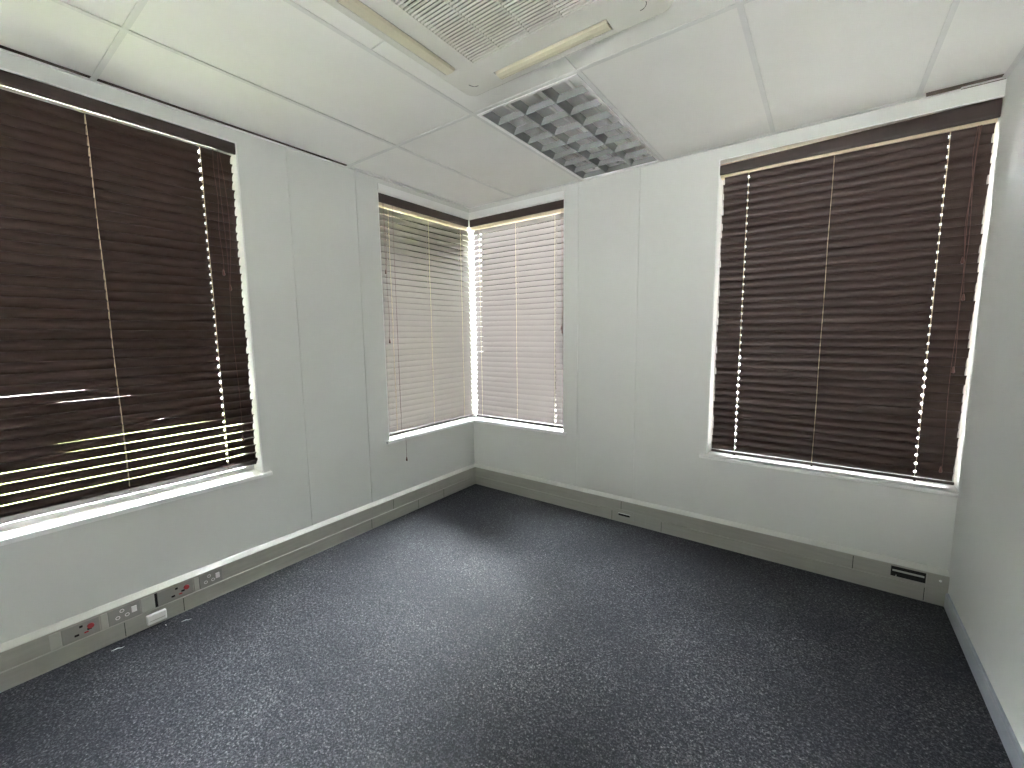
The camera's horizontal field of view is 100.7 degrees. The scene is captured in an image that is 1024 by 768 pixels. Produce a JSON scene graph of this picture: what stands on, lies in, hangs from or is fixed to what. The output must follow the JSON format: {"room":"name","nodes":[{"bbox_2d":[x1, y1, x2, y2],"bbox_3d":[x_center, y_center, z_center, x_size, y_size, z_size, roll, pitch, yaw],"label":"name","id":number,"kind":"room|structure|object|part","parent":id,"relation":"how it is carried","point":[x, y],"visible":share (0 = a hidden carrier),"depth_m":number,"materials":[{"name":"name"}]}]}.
{"room":"empty office room","nodes":[
{"label":"empty office room","id":0,"kind":"room"},
{"bbox_2d":[0,51,474,643],"bbox_3d":[-1.786,-0.171,2.245,0.200,2.720,4.900,4,8,36],"label":"wall","id":1,"kind":"structure","parent":0,"point":[311,224],"depth_m":2.61,"materials":[{"name":"paint"}]},
{"bbox_2d":[48,631,61,650],"bbox_3d":[-1.997,1.125,1.856,0.004,0.072,0.036,4,8,36],"label":"blank plate","id":2,"kind":"object","parent":1,"relation":"attached to","point":[55,641],"visible":1,"depth_m":1.85,"materials":[{"name":"plastic"}]},
{"bbox_2d":[61,616,100,645],"bbox_3d":[-1.947,1.117,1.919,0.010,0.072,0.122,4,8,36],"label":"power socket","id":3,"kind":"object","parent":1,"relation":"attached to","point":[81,630],"visible":1,"depth_m":1.92,"materials":[{"name":"grey plastic"}]},
{"bbox_2d":[87,623,93,628],"bbox_3d":[-1.928,1.105,1.942,0.007,0.025,0.025,4,8,36],"label":"rocker switch","id":4,"kind":"object","parent":3,"relation":"attached to","point":[89,625],"depth_m":1.94,"materials":[{"name":"plastic"}]},
{"bbox_2d":[100,613,108,629],"bbox_3d":[-1.904,1.109,1.983,0.004,0.072,0.024,4,8,36],"label":"blank plate","id":5,"kind":"object","parent":1,"relation":"attached to","point":[104,619],"visible":1,"depth_m":1.98,"materials":[{"name":"plastic"}]},
{"bbox_2d":[108,600,140,626],"bbox_3d":[-1.860,1.101,2.039,0.008,0.072,0.116,4,8,36],"label":"power socket","id":6,"kind":"object","parent":1,"relation":"attached to","point":[116,616],"visible":1,"depth_m":2.04,"materials":[{"name":"grey plastic"}]},
{"bbox_2d":[131,605,136,611],"bbox_3d":[-1.839,1.093,2.065,0.005,0.030,0.020,4,8,36],"label":"switch","id":7,"kind":"object","parent":6,"relation":"attached to","point":[133,607],"depth_m":2.06,"materials":[{"name":"white plastic"}]},
{"bbox_2d":[0,67,272,545],"bbox_3d":[-1.909,-0.330,2.002,0.188,1.894,1.278,4,8,36],"label":"window","id":8,"kind":"structure","parent":1,"relation":"in","point":[31,527],"depth_m":2.19,"materials":[{"name":"paint"}]},
{"bbox_2d":[0,69,257,523],"bbox_3d":[-1.888,-0.365,1.984,0.069,1.831,1.186,4,8,36],"label":"blind","id":9,"kind":"object","parent":8,"relation":"attached to","point":[106,276],"visible":1,"depth_m":1.99,"materials":[{"name":"brown wood"}]},
{"bbox_3d":[-1.892,-0.357,1.986,0.029,1.775,0.005,4,8,36],"label":"ladder cord","id":10,"kind":"part","parent":9,"relation":"part of","materials":[{"name":"beige fabric"}]},
{"bbox_3d":[-1.878,0.521,2.095,0.041,0.046,1.150,4,8,36],"label":"rail","id":11,"kind":"part","parent":9,"relation":"part of","materials":[{"name":"brown wood"}]},
{"bbox_3d":[-1.638,-0.401,2.331,0.029,1.775,0.005,4,8,36],"label":"ladder cord","id":12,"kind":"part","parent":9,"relation":"part of","materials":[{"name":"fabric"}]},
{"bbox_3d":[-1.594,-0.951,2.301,0.002,0.652,0.010,4,8,36],"label":"pull cord","id":13,"kind":"part","parent":9,"relation":"part of","materials":[{"name":"brown fabric"}]},
{"bbox_3d":[-1.571,-0.915,2.337,0.002,0.732,0.024,4,8,36],"label":"pull cord","id":14,"kind":"part","parent":9,"relation":"part of","materials":[{"name":"brown fabric"}]},
{"bbox_3d":[-1.576,-0.487,2.374,0.002,1.592,0.010,4,8,36],"label":"pull cord","id":15,"kind":"part","parent":9,"relation":"part of","materials":[{"name":"fabric"}]},
{"bbox_3d":[-1.880,0.600,2.099,0.143,0.024,1.278,4,8,36],"label":"sill","id":16,"kind":"part","parent":8,"relation":"part of","materials":[{"name":"white paint"}]},
{"bbox_2d":[140,594,155,612],"bbox_3d":[-1.810,1.092,2.110,0.004,0.072,0.053,4,8,36],"label":"blank plate","id":17,"kind":"object","parent":1,"relation":"attached to","point":[148,603],"visible":1,"depth_m":2.11,"materials":[{"name":"plastic"}]},
{"bbox_2d":[154,593,157,606],"bbox_3d":[-1.791,1.089,2.137,0.002,0.072,0.011,4,8,36],"label":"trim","id":18,"kind":"structure","parent":1,"relation":"attached to","point":[155,595],"depth_m":2.14,"materials":[{"name":"black plastic"}]},
{"bbox_2d":[157,579,193,605],"bbox_3d":[-1.740,1.081,2.200,0.010,0.072,0.150,4,8,36],"label":"power socket","id":19,"kind":"object","parent":1,"relation":"attached to","point":[175,592],"visible":1,"depth_m":2.20,"materials":[{"name":"grey plastic"}]},
{"bbox_2d":[193,577,199,590],"bbox_3d":[-1.690,1.071,2.273,0.004,0.072,0.022,4,8,36],"label":"blank plate","id":20,"kind":"object","parent":1,"relation":"attached to","point":[196,580],"visible":1,"depth_m":2.27,"materials":[{"name":"plastic"}]},
{"bbox_2d":[199,568,222,588],"bbox_3d":[-1.648,1.065,2.326,0.008,0.072,0.108,4,8,36],"label":"power socket","id":21,"kind":"object","parent":1,"relation":"attached to","point":[210,578],"visible":1,"depth_m":2.32,"materials":[{"name":"grey plastic"}]},
{"bbox_2d":[0,467,474,692],"bbox_3d":[-1.745,1.116,2.228,0.042,0.168,4.660,4,8,36],"label":"baseboard","id":22,"kind":"structure","parent":1,"relation":"attached to","point":[20,664],"depth_m":2.43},
{"bbox_2d":[377,183,564,218],"bbox_3d":[-0.284,-1.441,3.169,0.985,0.052,0.988,4,8,36],"label":"trim","id":23,"kind":"structure","parent":1,"relation":"attached to","point":[382,188],"depth_m":3.46,"materials":[{"name":"white paint"}]},
{"bbox_2d":[377,191,566,443],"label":"window","id":24,"kind":"structure","parent":1,"relation":"in","point":[512,424],"depth_m":3.87,"materials":[{"name":"paint"}]},
{"bbox_2d":[378,192,473,460],"bbox_3d":[-0.672,-0.441,3.603,0.110,2.044,1.012,4,8,36],"label":"blind","id":25,"kind":"object","parent":24,"relation":"attached to","point":[428,364],"visible":0.95,"depth_m":3.55,"materials":[{"name":"beige plastic"}]},
{"bbox_3d":[-0.943,-0.848,3.195,0.002,1.022,0.010,4,8,36],"label":"pull cord","id":26,"kind":"part","parent":25,"relation":"part of","materials":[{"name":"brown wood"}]},
{"bbox_3d":[-0.932,-0.493,3.283,0.032,1.772,0.005,4,8,36],"label":"ladder cord","id":27,"kind":"part","parent":25,"relation":"part of","materials":[{"name":"beige fabric"}]},
{"bbox_3d":[-0.872,-0.384,3.295,0.055,1.950,0.002,5,9,40],"label":"pull cord","id":28,"kind":"part","parent":25,"relation":"part of","materials":[{"name":"beige fabric"}]},
{"bbox_3d":[-0.695,-0.534,3.605,0.032,1.772,0.005,4,8,36],"label":"ladder cord","id":29,"kind":"part","parent":25,"relation":"part of","materials":[{"name":"beige fabric"}]},
{"bbox_3d":[-0.683,0.344,3.712,0.051,0.025,1.002,4,8,36],"label":"rail","id":30,"kind":"part","parent":25,"relation":"part of","materials":[{"name":"brown wood"}]},
{"bbox_3d":[-0.467,-0.574,3.913,0.032,1.772,0.005,4,8,36],"label":"ladder cord","id":31,"kind":"part","parent":25,"relation":"part of","materials":[{"name":"beige fabric"}]},
{"bbox_3d":[-0.735,-0.535,3.711,0.004,1.824,1.098,4,8,36],"label":"pane","id":32,"kind":"part","parent":24,"relation":"part of","materials":[{"name":"clear glass"}]},
{"bbox_3d":[-0.272,0.421,3.450,1.130,0.024,1.133,4,8,36],"label":"sill","id":33,"kind":"part","parent":24,"relation":"part of","materials":[{"name":"white paint"}]},
{"bbox_3d":[-0.290,-0.503,3.393,1.145,1.864,1.148,4,8,36],"label":"frame","id":34,"kind":"part","parent":24,"relation":"part of","materials":[{"name":"paint"}]},
{"bbox_2d":[470,199,563,427],"bbox_3d":[0.039,-0.569,3.706,0.981,1.830,0.064,4,8,36],"label":"blind","id":35,"kind":"object","parent":24,"relation":"attached to","point":[524,391],"visible":0.98,"depth_m":3.67,"materials":[{"name":"beige plastic"}]},
{"bbox_3d":[-0.279,-0.580,3.942,0.005,1.771,0.034,4,8,36],"label":"ladder cord","id":36,"kind":"part","parent":35,"relation":"part of","materials":[{"name":"white fabric"}]},
{"bbox_3d":[0.048,-0.555,3.704,0.005,1.771,0.034,4,8,36],"label":"ladder cord","id":37,"kind":"part","parent":35,"relation":"part of","materials":[{"name":"beige fabric"}]},
{"bbox_3d":[0.059,0.324,3.808,0.953,0.025,0.051,4,8,36],"label":"rail","id":38,"kind":"part","parent":35,"relation":"part of","materials":[{"name":"brown wood"}]},
{"bbox_2d":[0,463,949,652],"bbox_3d":[-0.434,1.119,1.287,3.263,0.018,4.700,4,8,36],"label":"trim","id":39,"kind":"structure","parent":1,"relation":"attached to","point":[5,646],"depth_m":2.51,"materials":[{"name":"paint"}]},
{"bbox_2d":[0,45,1005,165],"bbox_3d":[-0.784,-1.415,1.928,5.721,0.127,1.984,-3,7,-19],"label":"trim","id":40,"kind":"structure","parent":1,"relation":"attached to","point":[956,87],"depth_m":2.01,"materials":[{"name":"paint"}]},
{"bbox_2d":[0,47,1023,208],"bbox_3d":[-0.460,-1.257,1.004,3.267,0.029,4.700,4,8,36],"label":"trim","id":41,"kind":"structure","parent":1,"relation":"attached to","point":[1021,53],"depth_m":2.32,"materials":[{"name":"paint"}]},
{"bbox_2d":[0,484,1012,767],"bbox_3d":[-0.391,1.343,1.409,3.617,0.120,4.900,4,8,36],"label":"floor","id":42,"kind":"structure","parent":0,"point":[475,626],"depth_m":1.83,"materials":[{"name":"carpet"}]},
{"bbox_2d":[146,608,166,625],"bbox_3d":[-1.785,1.170,2.132,0.022,0.048,0.078,4,8,36],"label":"block","id":43,"kind":"object","parent":42,"relation":"on","point":[157,616],"visible":1,"depth_m":2.12,"materials":[{"name":"white plastic"}]},
{"bbox_2d":[0,0,1023,206],"bbox_3d":[-0.455,-1.266,0.999,3.246,0.023,4.692,4,8,36],"label":"ceiling","id":44,"kind":"structure","parent":0,"point":[695,88],"depth_m":1.84,"materials":[{"name":"tile"}]},
{"bbox_2d":[323,0,673,95],"bbox_3d":[-0.088,-1.282,1.361,0.944,0.036,0.944,4,8,36],"label":"air conditioner","id":45,"kind":"object","parent":44,"relation":"attached to","point":[477,47],"visible":1,"depth_m":1.54,"materials":[{"name":"beige plastic"}]},
{"bbox_2d":[373,0,617,72],"bbox_3d":[-0.098,-1.273,1.349,0.646,0.015,0.646,4,8,36],"label":"grille","id":46,"kind":"object","parent":45,"relation":"attached to","point":[476,35],"depth_m":1.51,"materials":[{"name":"beige plastic"}]},
{"bbox_2d":[51,0,960,196],"bbox_3d":[-0.460,-1.269,1.002,3.267,0.035,4.700,4,8,36],"label":"ceiling grid","id":47,"kind":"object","parent":44,"relation":"attached to","point":[138,7],"depth_m":1.80,"materials":[{"name":"paint"}]},
{"bbox_2d":[477,73,660,179],"bbox_3d":[0.403,-1.473,2.508,0.579,0.070,1.196,4,8,36],"label":"ceiling light","id":48,"kind":"object","parent":44,"relation":"attached to","point":[564,121],"visible":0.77,"depth_m":2.43,"materials":[{"name":"metal"}]},
{"bbox_2d":[469,78,1006,570],"bbox_3d":[1.001,-0.305,3.108,3.267,2.720,0.200,4,8,36],"label":"wall","id":49,"kind":"structure","parent":0,"point":[639,243],"depth_m":2.94,"materials":[{"name":"paint"}]},
{"bbox_2d":[124,500,924,634],"bbox_3d":[-0.101,1.022,2.879,4.355,0.158,1.871,-2,7,-7],"label":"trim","id":50,"kind":"structure","parent":49,"relation":"attached to","point":[393,500],"depth_m":2.25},
{"bbox_2d":[614,508,633,521],"bbox_3d":[0.846,0.991,3.215,0.151,0.076,0.008,4,8,36],"label":"outlet","id":51,"kind":"object","parent":49,"relation":"attached to","point":[620,515],"visible":1,"depth_m":3.21,"materials":[{"name":"white plastic"}]},
{"bbox_2d":[634,513,645,525],"bbox_3d":[0.947,1.003,3.143,0.089,0.074,0.006,4,8,36],"label":"cover plate","id":52,"kind":"object","parent":49,"relation":"attached to","point":[638,520],"visible":1,"depth_m":3.14,"materials":[{"name":"grey plastic"}]},
{"bbox_2d":[646,516,660,528],"bbox_3d":[1.028,1.009,3.084,0.104,0.074,0.006,4,8,36],"label":"cover plate","id":53,"kind":"object","parent":49,"relation":"attached to","point":[650,523],"visible":1,"depth_m":3.08,"materials":[{"name":"grey plastic"}]},
{"bbox_2d":[475,467,946,606],"bbox_3d":[0.942,0.974,3.163,3.263,0.168,0.042,4,8,36],"label":"baseboard","id":54,"kind":"structure","parent":49,"relation":"attached to","point":[872,573],"depth_m":2.77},
{"bbox_2d":[699,95,1004,496],"bbox_3d":[1.800,-0.419,2.462,1.231,1.902,0.188,4,8,36],"label":"window","id":55,"kind":"structure","parent":49,"relation":"in","point":[923,486],"depth_m":2.53,"materials":[{"name":"paint"}]},
{"bbox_3d":[1.798,0.516,2.555,1.231,0.022,0.143,4,8,36],"label":"sill","id":56,"kind":"part","parent":55,"relation":"part of","materials":[{"name":"white paint"}]},
{"bbox_2d":[711,97,1002,484],"bbox_3d":[1.801,-0.431,2.428,1.183,1.861,0.069,4,8,36],"label":"blind","id":57,"kind":"object","parent":55,"relation":"attached to","point":[840,302],"visible":1,"depth_m":2.35,"materials":[{"name":"brown wood"}]},
{"bbox_3d":[1.455,-0.434,2.688,0.005,1.803,0.024,4,8,36],"label":"ladder cord","id":58,"kind":"part","parent":57,"relation":"part of","materials":[{"name":"white fabric"}]},
{"bbox_3d":[1.790,-0.409,2.445,0.005,1.803,0.024,4,8,36],"label":"ladder cord","id":59,"kind":"part","parent":57,"relation":"part of","materials":[{"name":"beige fabric"}]},
{"bbox_3d":[1.819,0.480,2.536,1.151,0.025,0.051,4,8,36],"label":"rail","id":60,"kind":"part","parent":57,"relation":"part of","materials":[{"name":"brown wood"}]},
{"bbox_3d":[2.154,-0.382,2.179,0.005,1.803,0.024,4,8,36],"label":"ladder cord","id":61,"kind":"part","parent":57,"relation":"part of","materials":[{"name":"fabric"}]},
{"bbox_3d":[2.220,-0.413,2.106,0.010,1.702,0.002,4,8,36],"label":"pull cord","id":62,"kind":"part","parent":57,"relation":"part of","materials":[{"name":"fabric"}]},
{"bbox_3d":[2.221,-0.671,2.072,0.010,1.182,0.002,4,8,36],"label":"pull cord","id":63,"kind":"part","parent":57,"relation":"part of","materials":[{"name":"fabric"}]},
{"bbox_3d":[2.210,-0.939,2.046,0.010,0.642,0.002,4,8,36],"label":"pull cord","id":64,"kind":"part","parent":57,"relation":"part of","materials":[{"name":"fabric"}]},
{"bbox_3d":[2.218,-0.850,2.051,0.019,0.822,0.002,4,8,36],"label":"pull cord","id":65,"kind":"part","parent":57,"relation":"part of","materials":[{"name":"fabric"}]},
{"bbox_2d":[890,565,925,583],"bbox_3d":[2.123,1.028,2.277,0.138,0.070,0.005,4,8,36],"label":"outlet","id":66,"kind":"object","parent":49,"relation":"attached to","point":[915,576],"visible":1,"depth_m":2.27,"materials":[{"name":"plastic"}]},
{"bbox_2d":[924,572,949,605],"bbox_3d":[2.215,1.071,2.214,0.083,0.162,0.010,4,8,36],"label":"end cap","id":67,"kind":"object","parent":49,"relation":"attached to","point":[937,586],"visible":0.87,"depth_m":2.21,"materials":[{"name":"white plastic"}]},
{"bbox_2d":[948,55,1023,752],"bbox_3d":[0.992,0.037,0.223,0.150,2.720,4.900,4,8,36],"label":"wall","id":68,"kind":"structure","parent":0,"point":[986,589],"depth_m":1.76,"materials":[{"name":"paint"}]},
{"bbox_2d":[944,593,1023,767],"bbox_3d":[0.871,1.356,0.330,0.012,0.079,4.659,4,8,36],"label":"baseboard","id":69,"kind":"structure","parent":68,"relation":"attached to","point":[1013,749],"depth_m":1.63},
{"label":"outside","id":70,"kind":"structure","parent":0,"visible":0},
{"bbox_2d":[8,351,926,463],"bbox_3d":[-0.356,1.378,4.198,80.000,0.050,80.000,4,8,36],"label":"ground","id":71,"kind":"structure","parent":70,"point":[481,351],"depth_m":11.76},
{"bbox_2d":[0,424,240,505],"bbox_3d":[-7.897,1.321,5.068,4.800,0.030,10.500,4,8,36],"label":"lawn","id":72,"kind":"structure","parent":71,"relation":"on","point":[237,424],"depth_m":6.49,"materials":[{"name":"white"}]},
{"bbox_2d":[379,213,415,314],"bbox_3d":[-3.489,-3.043,13.314,0.300,6.750,4.600,4,8,36],"label":"wall","id":73,"kind":"structure","parent":71,"relation":"on","point":[380,213],"depth_m":12.82,"materials":[{"name":"white paint"}]},
{"bbox_2d":[481,218,563,393],"bbox_3d":[0.789,-2.654,13.019,4.200,5.950,0.300,4,8,36],"label":"wall","id":74,"kind":"structure","parent":71,"relation":"on","point":[561,218],"depth_m":12.99,"materials":[{"name":"white paint"}]}
]}

